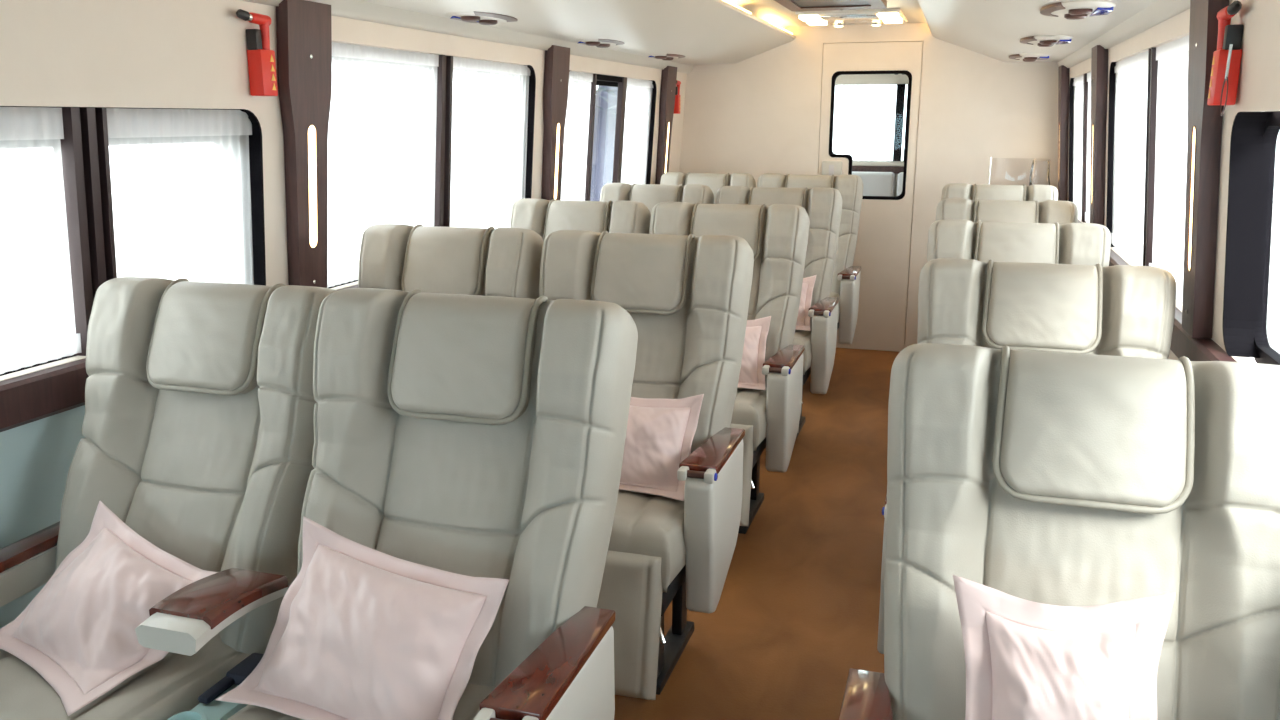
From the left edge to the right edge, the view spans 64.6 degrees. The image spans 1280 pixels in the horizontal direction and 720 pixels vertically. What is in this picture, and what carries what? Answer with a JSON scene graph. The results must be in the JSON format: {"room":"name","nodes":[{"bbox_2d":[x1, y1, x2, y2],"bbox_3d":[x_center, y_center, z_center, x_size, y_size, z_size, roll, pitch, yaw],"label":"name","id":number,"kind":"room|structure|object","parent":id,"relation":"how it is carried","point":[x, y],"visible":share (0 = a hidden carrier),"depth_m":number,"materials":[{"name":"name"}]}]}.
{"room":"vehicle interior","nodes":[
{"label":"vehicle interior","id":0,"kind":"room"},
{"bbox_2d":[0,0,686,380],"bbox_3d":[-1.162,-0.041,2.596,0.167,1.880,9.344,4,14,17],"label":"wall","id":1,"kind":"structure","parent":0,"point":[187,54],"depth_m":2.43,"materials":[{"name":"plastic"}]},
{"bbox_2d":[0,405,84,628],"bbox_3d":[-1.171,0.425,2.710,0.070,0.840,9.324,4,14,17],"label":"wall panel","id":2,"kind":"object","parent":1,"relation":"attached to","point":[36,457],"depth_m":2.17,"materials":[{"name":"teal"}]},
{"bbox_2d":[0,106,265,375],"bbox_3d":[-1.377,-0.188,1.861,0.129,0.586,2.055,4,14,17],"label":"window","id":3,"kind":"structure","parent":1,"relation":"in","point":[85,144],"depth_m":2.25,"materials":[{"name":"black rubber"}]},
{"bbox_2d":[0,107,81,373],"bbox_3d":[-1.447,-0.124,1.573,0.054,0.534,1.370,4,14,17],"label":"curtain","id":4,"kind":"object","parent":3,"relation":"hanging from","point":[37,317],"visible":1,"depth_m":2.12,"materials":[{"name":"white fabric"}]},
{"bbox_2d":[106,108,253,284],"bbox_3d":[-1.133,-0.355,2.546,0.054,0.534,0.495,4,14,17],"label":"curtain","id":5,"kind":"object","parent":3,"relation":"hanging from","point":[180,178],"visible":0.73,"depth_m":2.51,"materials":[{"name":"white fabric"}]},
{"bbox_2d":[0,284,357,431],"bbox_3d":[-1.002,-0.130,3.006,0.075,0.097,8.439,4,14,17],"label":"trim","id":6,"kind":"structure","parent":1,"relation":"attached to","point":[31,397],"depth_m":2.12,"materials":[{"name":"brown wood"}]},
{"bbox_2d":[236,9,277,95],"bbox_3d":[-1.001,-0.793,2.624,0.050,0.210,0.128,4,14,17],"label":"hammer","id":7,"kind":"object","parent":1,"relation":"attached to","point":[261,60],"visible":1,"depth_m":2.64,"materials":[{"name":"red plastic"}]},
{"bbox_2d":[276,0,331,287],"bbox_3d":[-0.956,-0.584,2.894,0.102,0.834,0.200,4,14,17],"label":"pillar","id":8,"kind":"structure","parent":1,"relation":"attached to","point":[303,27],"depth_m":2.86,"materials":[{"name":"brown wood"}]},
{"bbox_2d":[307,124,317,247],"bbox_3d":[-0.952,-0.497,2.914,0.052,0.353,0.045,4,14,17],"label":"lamp","id":9,"kind":"object","parent":8,"relation":"attached to","point":[312,129],"depth_m":2.91,"materials":[{"name":"white plastic"}]},
{"bbox_2d":[328,55,535,288],"bbox_3d":[-0.765,-0.732,3.716,0.142,0.785,1.705,4,14,17],"label":"window","id":10,"kind":"structure","parent":1,"relation":"in","point":[445,69],"depth_m":3.74,"materials":[{"name":"black metal"}]},
{"bbox_2d":[327,42,438,287],"bbox_3d":[-0.867,-0.643,3.326,0.068,0.733,0.800,4,14,17],"label":"curtain","id":11,"kind":"object","parent":10,"relation":"hanging from","point":[382,126],"visible":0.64,"depth_m":3.31,"materials":[{"name":"white fabric"}]},
{"bbox_2d":[450,57,529,228],"bbox_3d":[-0.607,-0.835,4.133,0.068,0.733,0.722,4,14,17],"label":"curtain","id":12,"kind":"object","parent":10,"relation":"hanging from","point":[490,99],"visible":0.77,"depth_m":4.09,"materials":[{"name":"white fabric"}]},
{"bbox_2d":[541,45,569,200],"bbox_3d":[-0.396,-0.997,4.630,0.102,0.834,0.200,4,14,17],"label":"panel","id":13,"kind":"object","parent":1,"relation":"attached to","point":[557,58],"visible":0.82,"depth_m":4.58,"materials":[{"name":"brown wood"}]},
{"bbox_2d":[554,122,560,199],"bbox_3d":[-0.392,-0.910,4.650,0.052,0.353,0.045,4,14,17],"label":"lamp","id":14,"kind":"object","parent":13,"relation":"attached to","point":[557,134],"depth_m":4.65,"materials":[{"name":"white plastic"}]},
{"bbox_2d":[569,70,656,200],"bbox_3d":[-0.188,-1.157,5.506,0.142,0.785,1.540,4,14,17],"label":"window","id":15,"kind":"structure","parent":1,"relation":"in","point":[608,93],"depth_m":5.57,"materials":[{"name":"black glass"}]},
{"bbox_2d":[561,71,592,200],"bbox_3d":[-0.326,-1.042,5.007,0.068,0.733,0.402,4,14,17],"label":"curtain","id":16,"kind":"object","parent":15,"relation":"hanging from","point":[579,88],"visible":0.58,"depth_m":5.01,"materials":[{"name":"white fabric"}]},
{"bbox_2d":[621,78,652,184],"bbox_3d":[-0.026,-1.263,5.936,0.068,0.733,0.528,4,14,17],"label":"curtain","id":17,"kind":"object","parent":15,"relation":"hanging from","point":[638,92],"visible":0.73,"depth_m":5.92,"materials":[{"name":"white fabric"}]},
{"bbox_2d":[655,66,676,183],"bbox_3d":[0.154,-1.402,6.339,0.102,0.834,0.200,4,14,17],"label":"panel","id":18,"kind":"object","parent":1,"relation":"attached to","point":[669,74],"visible":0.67,"depth_m":6.28,"materials":[{"name":"brown wood"}]},
{"bbox_2d":[664,122,669,172],"bbox_3d":[0.158,-1.315,6.358,0.052,0.353,0.045,4,14,17],"label":"lamp","id":19,"kind":"object","parent":18,"relation":"attached to","point":[667,142],"depth_m":6.35,"materials":[{"name":"white plastic"}]},
{"bbox_2d":[674,80,680,113],"bbox_3d":[0.222,-1.672,6.431,0.050,0.210,0.128,4,14,17],"label":"hammer","id":20,"kind":"object","parent":1,"relation":"attached to","point":[677,94],"visible":0.67,"depth_m":6.45,"materials":[{"name":"red plastic"}]},
{"bbox_2d":[240,0,1189,73],"bbox_3d":[0.025,-0.965,1.995,2.392,0.385,9.344,4,14,17],"label":"ceiling","id":21,"kind":"structure","parent":0,"point":[704,32],"depth_m":4.19,"materials":[{"name":"beige plastic"}]},
{"bbox_2d":[445,11,517,24],"bbox_3d":[-0.564,-1.209,3.579,0.213,0.033,0.420,4,14,17],"label":"console","id":22,"kind":"object","parent":21,"relation":"attached to","point":[483,18],"visible":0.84,"depth_m":3.52,"materials":[{"name":"beige plastic"}]},
{"bbox_2d":[576,39,624,47],"bbox_3d":[-0.193,-1.482,4.730,0.213,0.033,0.420,4,14,17],"label":"console","id":23,"kind":"object","parent":21,"relation":"attached to","point":[600,43],"visible":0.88,"depth_m":4.66,"materials":[{"name":"beige plastic"}]},
{"bbox_2d":[649,54,684,59],"bbox_3d":[0.142,-1.729,5.769,0.213,0.033,0.420,4,14,17],"label":"console","id":24,"kind":"object","parent":21,"relation":"attached to","point":[655,56],"visible":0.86,"depth_m":5.69,"materials":[{"name":"beige plastic"}]},
{"bbox_2d":[723,0,750,13],"bbox_3d":[0.064,-1.421,3.708,0.068,0.010,3.150,4,14,17],"label":"recessed light","id":25,"kind":"object","parent":21,"relation":"in","point":[723,0],"visible":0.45,"depth_m":4.85,"materials":[{"name":"beige"}]},
{"bbox_2d":[770,23,792,34],"bbox_3d":[0.825,-1.982,6.068,0.068,0.010,0.734,4,14,17],"label":"recessed light","id":26,"kind":"object","parent":21,"relation":"in","point":[770,23],"visible":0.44,"depth_m":6.01,"materials":[{"name":"beige"}]},
{"bbox_2d":[774,0,886,11],"bbox_3d":[0.897,-1.712,4.803,0.480,0.040,0.810,4,14,17],"label":"monitor","id":27,"kind":"object","parent":21,"relation":"attached to","point":[792,5],"visible":1,"depth_m":4.98,"materials":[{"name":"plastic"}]},
{"bbox_2d":[795,8,906,26],"bbox_3d":[1.221,-1.946,5.790,0.560,0.040,0.700,4,14,17],"label":"recessed light","id":28,"kind":"object","parent":21,"relation":"in","point":[874,17],"visible":0.99,"depth_m":5.57,"materials":[{"name":"beige plastic"}]},
{"bbox_2d":[1009,53,1050,61],"bbox_3d":[2.114,-1.641,5.499,0.213,0.033,0.420,4,14,17],"label":"console","id":29,"kind":"object","parent":21,"relation":"attached to","point":[1027,57],"visible":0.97,"depth_m":5.40,"materials":[{"name":"beige plastic"}]},
{"bbox_2d":[1020,35,1072,46],"bbox_3d":[1.743,-1.368,4.348,0.213,0.033,0.420,4,14,17],"label":"console","id":30,"kind":"object","parent":21,"relation":"attached to","point":[1040,40],"visible":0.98,"depth_m":4.25,"materials":[{"name":"beige plastic"}]},
{"bbox_2d":[1040,0,1115,19],"bbox_3d":[1.351,-1.079,3.132,0.213,0.033,0.420,4,14,17],"label":"console","id":31,"kind":"object","parent":21,"relation":"attached to","point":[1076,9],"visible":0.98,"depth_m":3.04,"materials":[{"name":"beige plastic"}]},
{"bbox_2d":[614,348,899,719],"bbox_3d":[0.352,0.746,3.480,2.750,0.060,11.544,4,14,17],"label":"floor","id":32,"kind":"structure","parent":0,"point":[797,609],"depth_m":3.36,"materials":[{"name":"brown carpet"}]},
{"bbox_2d":[852,171,894,195],"bbox_3d":[1.701,-0.881,7.817,0.423,1.100,0.620,4,14,17],"label":"seat","id":33,"kind":"object","parent":32,"relation":"on","point":[874,183],"visible":0.12,"depth_m":7.86,"materials":[{"name":"leather"}]},
{"bbox_2d":[896,172,902,195],"bbox_3d":[2.126,-0.850,7.687,0.423,1.100,0.620,4,14,17],"label":"seat","id":34,"kind":"object","parent":32,"relation":"on","point":[900,175],"visible":0.07,"depth_m":7.82,"materials":[{"name":"leather"}]},
{"bbox_2d":[941,183,1057,201],"bbox_3d":[1.910,-0.356,5.503,0.670,1.149,0.859,4,14,17],"label":"passenger seat","id":35,"kind":"object","parent":32,"relation":"on","point":[1041,193],"visible":0.12,"depth_m":5.62,"materials":[{"name":"grey leather"}]},
{"bbox_2d":[936,198,1077,224],"bbox_3d":[1.583,-0.112,4.490,0.670,1.142,0.878,4,14,17],"label":"passenger seat","id":36,"kind":"object","parent":32,"relation":"on","point":[1049,211],"visible":0.13,"depth_m":4.62,"materials":[{"name":"beige leather"}]},
{"bbox_2d":[927,219,1110,266],"bbox_3d":[1.252,0.131,3.462,0.670,1.145,0.870,4,14,17],"label":"passenger seat","id":37,"kind":"object","parent":32,"relation":"on","point":[1069,243],"visible":0.19,"depth_m":3.58,"materials":[{"name":"beige leather"}]},
{"bbox_2d":[988,157,1049,184],"bbox_3d":[2.295,-0.597,6.244,0.352,1.275,0.119,4,14,17],"label":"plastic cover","id":38,"kind":"object","parent":32,"relation":"on","point":[1031,171],"visible":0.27,"depth_m":6.10,"materials":[{"name":"clear plastic"}]},
{"bbox_2d":[877,258,1175,653],"bbox_3d":[0.937,0.375,2.437,0.670,1.143,0.875,4,14,17],"label":"passenger seat","id":39,"kind":"object","parent":32,"relation":"on","point":[1116,310],"visible":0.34,"depth_m":2.55,"materials":[{"name":"beige leather"}]},
{"bbox_2d":[838,343,1279,719],"bbox_3d":[0.607,0.618,1.413,0.670,1.144,0.872,4,14,17],"label":"passenger seat","id":40,"kind":"object","parent":32,"relation":"on","point":[1051,478],"visible":0.93,"depth_m":1.54,"materials":[{"name":"leather"}]},
{"bbox_2d":[953,575,1174,719],"bbox_3d":[0.575,0.475,1.389,0.296,0.320,0.172,4,14,14],"label":"pillow","id":41,"kind":"object","parent":40,"relation":"on","point":[1025,659],"visible":1,"depth_m":1.38,"materials":[{"name":"pink fabric"}]},
{"bbox_3d":[-0.473,0.745,3.265,1.100,0.040,7.250,4,14,17],"label":"trim","id":42,"kind":"structure","parent":32,"relation":"on","visible":0},
{"bbox_2d":[0,277,337,719],"bbox_3d":[-1.002,0.460,1.931,0.590,1.132,0.911,5,14,20],"label":"passenger seat","id":43,"kind":"object","parent":42,"relation":"on","point":[198,427],"visible":0.66,"depth_m":2.04,"materials":[{"name":"leather"}]},
{"bbox_2d":[0,501,217,715],"bbox_3d":[-0.977,0.421,1.829,0.364,0.215,0.289,10,17,37],"label":"pillow","id":44,"kind":"object","parent":43,"relation":"on","point":[78,633],"visible":0.86,"depth_m":1.80,"materials":[{"name":"pink fabric"}]},
{"bbox_2d":[0,634,248,719],"bbox_3d":[-1.003,0.613,1.883,0.500,0.167,0.558,4,9,17],"label":"cushion","id":45,"kind":"object","parent":43,"relation":"on","point":[172,685],"depth_m":1.75,"materials":[{"name":"leather"}]},
{"bbox_2d":[135,288,637,719],"bbox_3d":[-0.432,0.504,1.720,0.732,1.144,0.881,4,14,17],"label":"passenger seat","id":46,"kind":"object","parent":42,"relation":"on","point":[468,435],"visible":0.76,"depth_m":1.81,"materials":[{"name":"leather"}]},
{"bbox_2d":[227,684,494,719],"bbox_3d":[-0.431,0.659,1.688,0.532,0.167,0.558,4,9,17],"label":"cushion","id":47,"kind":"object","parent":46,"relation":"on","point":[468,706],"depth_m":1.69,"materials":[{"name":"leather"}]},
{"bbox_2d":[216,516,508,719],"bbox_3d":[-0.454,0.437,1.655,0.419,0.257,0.257,7,15,26],"label":"pillow","id":48,"kind":"object","parent":46,"relation":"on","point":[361,632],"visible":1,"depth_m":1.64,"materials":[{"name":"pink fabric"}]},
{"bbox_2d":[358,224,543,298],"bbox_3d":[-0.690,0.218,2.921,0.618,1.145,0.887,4,14,17],"label":"passenger seat","id":49,"kind":"object","parent":42,"relation":"on","point":[499,262],"visible":0.18,"depth_m":3.03,"materials":[{"name":"leather"}]},
{"bbox_2d":[509,198,650,240],"bbox_3d":[-0.362,-0.025,3.948,0.625,1.143,0.899,4,14,17],"label":"passenger seat","id":50,"kind":"object","parent":42,"relation":"on","point":[544,217],"visible":0.1,"depth_m":4.07,"materials":[{"name":"leather"}]},
{"bbox_2d":[539,230,753,699],"bbox_3d":[-0.102,0.261,2.743,0.732,1.144,0.881,4,14,17],"label":"passenger seat","id":51,"kind":"object","parent":42,"relation":"on","point":[687,298],"visible":0.48,"depth_m":2.77,"materials":[{"name":"beige leather"}]},
{"bbox_2d":[608,490,685,592],"bbox_3d":[-0.101,0.416,2.711,0.532,0.167,0.558,4,9,17],"label":"cushion","id":52,"kind":"object","parent":51,"relation":"on","point":[650,528],"depth_m":2.43,"materials":[{"name":"leather"}]},
{"bbox_2d":[619,394,703,500],"bbox_3d":[-0.032,0.208,2.684,0.368,0.230,0.226,4,14,17],"label":"pillow","id":53,"kind":"object","parent":51,"relation":"on","point":[660,432],"visible":0.51,"depth_m":2.66,"materials":[{"name":"pink fabric"}]},
{"bbox_2d":[600,183,713,212],"bbox_3d":[-0.033,-0.268,4.971,0.625,1.144,0.898,4,14,17],"label":"passenger seat","id":54,"kind":"object","parent":42,"relation":"on","point":[650,195],"visible":0.12,"depth_m":5.09,"materials":[{"name":"leather"}]},
{"bbox_2d":[660,172,755,203],"bbox_3d":[0.298,-0.512,5.989,0.618,1.146,0.884,4,14,17],"label":"passenger seat","id":55,"kind":"object","parent":42,"relation":"on","point":[715,181],"visible":0.09,"depth_m":6.11,"materials":[{"name":"leather"}]},
{"bbox_2d":[649,202,809,533],"bbox_3d":[0.228,0.018,3.766,0.732,1.144,0.881,4,14,17],"label":"passenger seat","id":56,"kind":"object","parent":42,"relation":"on","point":[776,234],"visible":0.37,"depth_m":3.79,"materials":[{"name":"beige leather"}]},
{"bbox_2d":[731,387,766,450],"bbox_3d":[0.228,0.173,3.734,0.532,0.167,0.558,4,9,17],"label":"cushion","id":57,"kind":"object","parent":56,"relation":"on","point":[750,405],"depth_m":3.43,"materials":[{"name":"leather"}]},
{"bbox_2d":[738,316,770,389],"bbox_3d":[0.289,-0.038,3.712,0.370,0.236,0.228,3,14,12],"label":"pillow","id":58,"kind":"object","parent":56,"relation":"on","point":[751,376],"visible":0.3,"depth_m":3.69,"materials":[{"name":"pink fabric"}]},
{"bbox_2d":[715,186,841,437],"bbox_3d":[0.559,-0.225,4.796,0.732,1.140,0.894,4,14,17],"label":"passenger seat","id":59,"kind":"object","parent":42,"relation":"on","point":[823,206],"visible":0.3,"depth_m":4.83,"materials":[{"name":"grey leather"}]},
{"bbox_2d":[793,329,811,374],"bbox_3d":[0.558,-0.070,4.758,0.532,0.167,0.558,4,9,17],"label":"cushion","id":60,"kind":"object","parent":59,"relation":"on","point":[801,337],"depth_m":4.52,"materials":[{"name":"leather"}]},
{"bbox_2d":[795,275,815,330],"bbox_3d":[0.627,-0.277,4.731,0.369,0.230,0.225,4,14,15],"label":"pillow","id":61,"kind":"object","parent":59,"relation":"on","point":[803,320],"visible":0.19,"depth_m":4.71,"materials":[{"name":"pink fabric"}]},
{"bbox_2d":[757,173,862,370],"bbox_3d":[0.886,-0.469,5.809,0.731,1.147,0.874,4,14,17],"label":"passenger seat","id":62,"kind":"object","parent":42,"relation":"on","point":[845,285],"visible":0.32,"depth_m":5.83,"materials":[{"name":"grey leather"}]},
{"bbox_2d":[829,292,839,322],"bbox_3d":[0.888,-0.313,5.781,0.532,0.167,0.558,4,9,17],"label":"cushion","id":63,"kind":"object","parent":62,"relation":"on","point":[832,294],"depth_m":5.60,"materials":[{"name":"leather"}]},
{"bbox_2d":[679,23,1058,347],"bbox_3d":[1.438,-1.122,6.561,2.670,2.150,0.050,4,14,17],"label":"wall","id":64,"kind":"structure","parent":0,"point":[758,115],"depth_m":6.40,"materials":[{"name":"plastic"}]},
{"bbox_2d":[818,41,923,351],"bbox_3d":[1.459,-1.058,6.569,0.715,2.019,0.092,4,14,17],"label":"door","id":65,"kind":"structure","parent":64,"relation":"in","point":[883,246],"depth_m":6.55,"materials":[{"name":"plastic"}]},
{"bbox_2d":[835,74,908,195],"bbox_3d":[1.919,-1.477,8.052,2.670,2.150,0.050,4,14,17],"label":"wall","id":66,"kind":"structure","parent":0,"point":[850,78],"depth_m":7.92,"materials":[{"name":"plastic"}]},
{"bbox_2d":[852,165,903,173],"bbox_3d":[1.923,-1.502,7.991,2.510,0.057,0.049,4,14,17],"label":"trim","id":67,"kind":"structure","parent":66,"relation":"attached to","point":[895,169],"depth_m":7.98,"materials":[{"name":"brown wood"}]},
{"bbox_2d":[893,84,908,160],"bbox_3d":[1.831,-1.864,7.965,1.200,0.585,0.066,4,14,17],"label":"window","id":68,"kind":"structure","parent":66,"relation":"in","point":[900,95],"depth_m":7.87,"materials":[{"name":"black metal"}]},
{"bbox_2d":[832,83,896,161],"bbox_3d":[1.620,-1.876,8.014,0.768,0.595,0.008,4,14,17],"label":"curtain","id":69,"kind":"object","parent":68,"relation":"attached to","point":[864,114],"visible":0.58,"depth_m":7.97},
{"bbox_2d":[1068,0,1279,362],"bbox_3d":[1.219,0.131,1.870,0.185,1.880,9.344,4,14,17],"label":"wall","id":70,"kind":"structure","parent":0,"point":[1258,90],"depth_m":2.29,"materials":[{"name":"plastic"}]},
{"bbox_2d":[1058,65,1069,200],"bbox_3d":[2.489,-1.303,5.955,0.109,0.818,0.200,4,14,17],"label":"panel","id":71,"kind":"object","parent":70,"relation":"attached to","point":[1063,72],"visible":0.94,"depth_m":5.90,"materials":[{"name":"brown wood"}]},
{"bbox_2d":[1058,122,1059,181],"bbox_3d":[2.485,-1.224,5.974,0.055,0.353,0.045,4,14,17],"label":"lamp","id":72,"kind":"object","parent":71,"relation":"attached to","point":[1059,122],"depth_m":5.97,"materials":[{"name":"brown plastic"}]},
{"bbox_2d":[1068,73,1087,222],"bbox_3d":[2.296,-1.071,5.146,0.150,0.785,1.480,4,14,17],"label":"window","id":73,"kind":"structure","parent":70,"relation":"in","point":[1085,83],"depth_m":5.23,"materials":[{"name":"black metal"}]},
{"bbox_2d":[1073,75,1082,216],"bbox_3d":[2.391,-1.163,5.513,0.075,0.733,0.620,4,14,17],"label":"curtain","id":74,"kind":"object","parent":73,"relation":"hanging from","point":[1078,82],"visible":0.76,"depth_m":5.56,"materials":[{"name":"white fabric"}]},
{"bbox_2d":[1085,72,1090,222],"bbox_3d":[2.169,-0.999,4.824,0.076,0.733,0.695,4,14,17],"label":"curtain","id":75,"kind":"object","parent":73,"relation":"hanging from","point":[1087,213],"visible":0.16,"depth_m":5.07,"materials":[{"name":"white fabric"}]},
{"bbox_2d":[1090,45,1107,224],"bbox_3d":[1.980,-0.928,4.377,0.109,0.818,0.200,4,14,17],"label":"panel","id":76,"kind":"object","parent":70,"relation":"attached to","point":[1099,56],"visible":0.88,"depth_m":4.32,"materials":[{"name":"brown wood"}]},
{"bbox_2d":[1091,123,1093,204],"bbox_3d":[1.976,-0.849,4.396,0.055,0.353,0.045,4,14,17],"label":"lamp","id":77,"kind":"object","parent":76,"relation":"attached to","point":[1092,146],"depth_m":4.40,"materials":[{"name":"white plastic"}]},
{"bbox_2d":[1106,47,1157,265],"bbox_3d":[1.721,-0.648,3.363,0.150,0.785,1.880,4,14,17],"label":"window","id":78,"kind":"structure","parent":70,"relation":"in","point":[1149,194],"depth_m":3.37,"materials":[{"name":"black metal"}]},
{"bbox_2d":[1111,51,1147,265],"bbox_3d":[1.838,-0.755,3.798,0.076,0.733,0.875,4,14,17],"label":"curtain","id":79,"kind":"object","parent":78,"relation":"hanging from","point":[1132,72],"visible":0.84,"depth_m":3.80,"materials":[{"name":"white fabric"}]},
{"bbox_2d":[1149,35,1188,303],"bbox_3d":[1.556,-0.547,2.921,0.076,0.733,0.835,4,14,17],"label":"curtain","id":80,"kind":"object","parent":78,"relation":"hanging from","point":[1172,57],"visible":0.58,"depth_m":3.03,"materials":[{"name":"white fabric"}]},
{"bbox_2d":[1078,220,1236,361],"bbox_3d":[1.327,0.039,2.296,0.075,0.097,8.439,4,14,17],"label":"trim","id":81,"kind":"structure","parent":70,"relation":"attached to","point":[1182,343],"depth_m":2.50,"materials":[{"name":"brown wood"}]},
{"bbox_2d":[1182,0,1228,338],"bbox_3d":[1.355,-0.467,2.436,0.109,0.818,0.200,4,14,17],"label":"pillar","id":82,"kind":"structure","parent":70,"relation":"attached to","point":[1205,122],"depth_m":2.41,"materials":[{"name":"brown wood"}]},
{"bbox_2d":[1187,125,1195,271],"bbox_3d":[1.351,-0.388,2.456,0.055,0.353,0.045,4,14,17],"label":"lamp","id":83,"kind":"object","parent":82,"relation":"attached to","point":[1192,171],"depth_m":2.46,"materials":[{"name":"white plastic"}]},
{"bbox_2d":[1207,1,1243,115],"bbox_3d":[1.264,-0.642,2.171,0.050,0.234,0.140,4,14,17],"label":"hammer","id":84,"kind":"object","parent":70,"relation":"attached to","point":[1226,63],"visible":1,"depth_m":2.18,"materials":[{"name":"red plastic"}]},
{"bbox_2d":[1222,111,1279,364],"bbox_3d":[1.099,-0.081,1.431,0.134,0.576,1.890,4,14,17],"label":"window","id":85,"kind":"structure","parent":70,"relation":"in","point":[1251,299],"depth_m":2.27,"materials":[{"name":"black metal"}]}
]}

